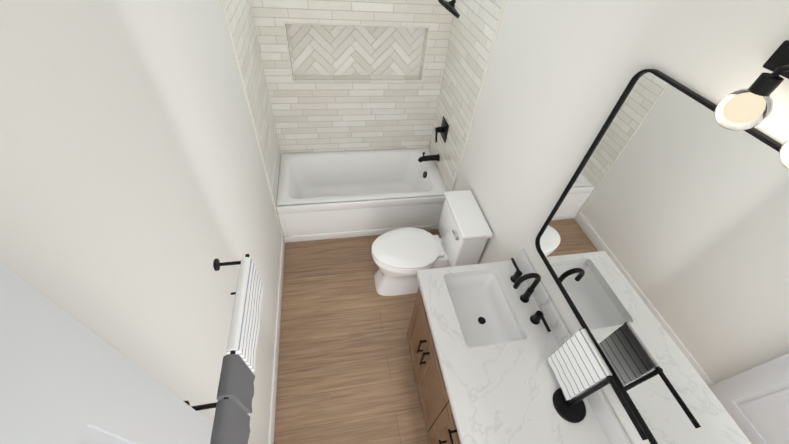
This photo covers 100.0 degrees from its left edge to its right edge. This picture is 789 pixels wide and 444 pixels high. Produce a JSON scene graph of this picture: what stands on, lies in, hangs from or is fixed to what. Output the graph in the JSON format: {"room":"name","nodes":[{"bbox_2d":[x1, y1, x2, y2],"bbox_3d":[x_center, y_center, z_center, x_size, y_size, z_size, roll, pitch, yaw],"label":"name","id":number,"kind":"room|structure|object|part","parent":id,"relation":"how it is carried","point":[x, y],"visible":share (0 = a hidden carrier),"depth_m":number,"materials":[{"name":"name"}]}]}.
{"room":"bathroom","nodes":[
{"label":"bathroom","id":0,"kind":"room"},
{"bbox_2d":[0,0,280,443],"bbox_3d":[-0.730,0.149,1.108,0.120,2.870,4.480,-4,48,-10],"label":"wall","id":1,"kind":"structure","parent":0,"point":[135,198],"depth_m":0.83,"materials":[{"name":"white paint"}]},
{"bbox_2d":[0,263,212,443],"bbox_3d":[-0.477,1.036,0.862,0.084,2.033,0.815,-4,48,-10],"label":"door","id":2,"kind":"structure","parent":1,"relation":"in","point":[65,378],"depth_m":0.48,"materials":[{"name":"white"}]},
{"bbox_2d":[184,254,263,443],"bbox_3d":[-0.581,0.453,1.171,0.146,0.248,0.690,-4,48,-10],"label":"towel rail","id":3,"kind":"object","parent":1,"relation":"attached to","point":[232,405],"visible":0.96,"depth_m":1.09,"materials":[{"name":"black"}]},
{"bbox_2d":[224,0,280,221],"bbox_3d":[-0.957,-1.062,2.222,0.012,2.870,0.760,-4,48,-10],"label":"wall tiles","id":4,"kind":"structure","parent":1,"relation":"attached to","point":[241,23],"depth_m":2.28,"materials":[{"name":"beige tile"}]},
{"bbox_2d":[220,0,284,241],"bbox_3d":[-0.889,-0.783,1.967,0.013,2.870,0.008,-4,48,-10],"label":"tile edge trim","id":5,"kind":"object","parent":1,"relation":"attached to","point":[239,67],"visible":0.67,"depth_m":2.02,"materials":[{"name":"white"}]},
{"bbox_2d":[268,236,284,443],"bbox_3d":[-0.698,1.393,1.840,0.013,0.115,3.390,-4,48,-10],"label":"baseboard","id":6,"kind":"structure","parent":1,"relation":"attached to","point":[274,374],"depth_m":2.27,"materials":[{"name":"white wood"}]},
{"bbox_2d":[250,0,455,152],"bbox_3d":[-0.303,-1.453,2.660,1.510,2.870,0.160,-4,48,-10],"label":"wall","id":7,"kind":"structure","parent":0,"point":[317,116],"depth_m":2.87,"materials":[{"name":"tile"}]},
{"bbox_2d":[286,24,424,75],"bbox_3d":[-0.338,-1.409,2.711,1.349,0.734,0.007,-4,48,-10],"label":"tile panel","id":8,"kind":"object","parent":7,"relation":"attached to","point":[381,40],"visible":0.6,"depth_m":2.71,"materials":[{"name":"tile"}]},
{"bbox_2d":[287,24,424,74],"bbox_3d":[-0.299,-1.418,2.724,1.086,0.410,0.012,-4,48,-10],"label":"wall niche","id":9,"kind":"object","parent":7,"relation":"attached to","point":[353,47],"visible":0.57,"depth_m":2.70,"materials":[{"name":"white tile"}]},
{"bbox_2d":[283,22,429,80],"bbox_3d":[-0.282,-1.349,2.660,1.110,0.434,0.007,-4,48,-10],"label":"trim","id":10,"kind":"structure","parent":7,"relation":"attached to","point":[292,79],"depth_m":2.61,"materials":[{"name":"white tile"}]},
{"bbox_2d":[274,230,440,443],"bbox_3d":[-0.048,1.102,2.332,1.750,0.100,4.480,-4,48,-10],"label":"floor","id":11,"kind":"structure","parent":0,"point":[346,374],"depth_m":2.37,"materials":[{"name":"brown wood"}]},
{"bbox_2d":[276,148,446,242],"bbox_3d":[-0.318,-0.293,3.234,1.484,0.450,0.759,-4,48,-10],"label":"bathtub","id":12,"kind":"object","parent":11,"relation":"on","point":[335,194],"visible":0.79,"depth_m":3.12,"materials":[{"name":"white ceramic"}]},
{"bbox_2d":[371,190,492,295],"bbox_3d":[0.205,0.222,2.566,0.775,0.802,0.452,-4,48,-10],"label":"toilet","id":13,"kind":"object","parent":11,"relation":"on","point":[401,257],"visible":0.94,"depth_m":2.44,"materials":[{"name":"white ceramic"}]},
{"bbox_3d":[0.095,0.199,2.512,0.544,0.052,0.390,-4,48,-10],"label":"seat","id":14,"kind":"part","parent":13,"relation":"part of","materials":[{"name":"white plastic"}]},
{"bbox_3d":[0.422,0.090,2.302,0.021,0.028,0.094,-4,48,-10],"label":"handle","id":15,"kind":"part","parent":13,"relation":"part of","materials":[{"name":"silver metal"}]},
{"bbox_2d":[407,277,458,443],"bbox_3d":[0.526,1.181,1.671,0.624,0.844,1.647,-4,48,-10],"label":"bathroom vanity","id":16,"kind":"object","parent":11,"relation":"on","point":[439,420],"depth_m":1.84,"materials":[{"name":"brown wood"}]},
{"bbox_2d":[416,261,614,443],"bbox_3d":[0.571,0.874,1.348,0.608,0.050,1.686,-4,48,-10],"label":"countertop","id":17,"kind":"structure","parent":16,"relation":"on","point":[499,392],"depth_m":1.48,"materials":[{"name":"white stone"}]},
{"bbox_2d":[447,273,522,344],"bbox_3d":[0.451,0.507,1.806,0.360,0.158,0.460,-4,48,-10],"label":"sink","id":18,"kind":"object","parent":17,"relation":"in","point":[482,308],"depth_m":1.89,"materials":[{"name":"white ceramic"}]},
{"bbox_2d":[507,258,550,332],"bbox_3d":[0.655,0.330,1.666,0.141,0.243,0.434,-4,48,-10],"label":"faucet","id":19,"kind":"object","parent":17,"relation":"on","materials":[{"name":"black metal"}]},
{"bbox_2d":[547,329,647,439],"bbox_3d":[0.759,0.666,1.297,0.136,0.336,0.375,-4,48,-10],"label":"towel stand","id":20,"kind":"object","parent":17,"relation":"on","point":[579,367],"visible":1,"depth_m":1.33,"materials":[{"name":"black"}]},
{"bbox_2d":[547,329,612,400],"bbox_3d":[0.740,0.586,1.349,0.036,0.307,0.174,-4,48,-10],"label":"towel","id":21,"kind":"object","parent":20,"relation":"hanging from","point":[578,367],"depth_m":1.31,"materials":[{"name":"white fabric"}]},
{"bbox_2d":[454,0,788,443],"bbox_3d":[0.870,0.027,1.398,0.120,2.870,4.480,-4,48,-10],"label":"wall","id":22,"kind":"structure","parent":0,"point":[560,74],"depth_m":1.43,"materials":[{"name":"white paint"}]},
{"bbox_2d":[429,0,503,190],"bbox_3d":[0.513,-1.175,2.488,0.012,2.870,0.760,-4,48,-10],"label":"wall tiles","id":23,"kind":"structure","parent":22,"relation":"attached to","point":[473,28],"depth_m":2.51,"materials":[{"name":"beige tile"}]},
{"bbox_2d":[418,152,439,161],"bbox_3d":[0.325,-0.618,3.154,0.202,0.102,0.072,-4,48,-10],"label":"tub spout","id":24,"kind":"object","parent":23,"relation":"attached to","point":[429,158],"visible":0.98,"depth_m":3.15,"materials":[{"name":"black metal"}]},
{"bbox_2d":[435,116,448,142],"bbox_3d":[0.401,-0.821,2.948,0.096,0.170,0.175,-4,48,-10],"label":"shower valve","id":25,"kind":"object","parent":23,"relation":"attached to","point":[442,130],"visible":0.98,"depth_m":2.93,"materials":[{"name":"black metal"}]},
{"bbox_2d":[438,0,459,17],"bbox_3d":[0.410,-1.489,2.223,0.237,0.203,0.184,-4,48,-10],"label":"shower head","id":26,"kind":"object","parent":23,"relation":"attached to","point":[449,6],"visible":1,"depth_m":2.20},
{"bbox_2d":[452,0,505,190],"bbox_3d":[0.580,-0.896,2.233,0.013,2.870,0.008,-4,48,-10],"label":"right wall tile edge","id":27,"kind":"object","parent":22,"relation":"attached to","point":[490,53],"visible":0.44,"depth_m":2.21,"materials":[{"name":"white"}]},
{"bbox_2d":[514,249,631,443],"bbox_3d":[0.865,0.801,1.345,0.020,0.100,1.686,-4,48,-10],"label":"backsplash","id":28,"kind":"structure","parent":22,"relation":"attached to","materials":[{"name":"stone"}]},
{"bbox_2d":[535,69,788,443],"bbox_3d":[0.901,0.316,0.942,0.022,0.924,1.433,-4,48,-10],"label":"mirror","id":29,"kind":"object","parent":22,"relation":"attached to","point":[662,242],"visible":0.98,"depth_m":1.01,"materials":[{"name":"black mirror"}]},
{"bbox_2d":[714,40,788,169],"bbox_3d":[0.889,-0.048,0.522,0.141,0.172,0.820,-4,48,-10],"label":"sconce","id":30,"kind":"object","parent":22,"relation":"attached to","point":[751,106],"visible":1,"depth_m":0.73,"materials":[{"name":"black"}]}
]}

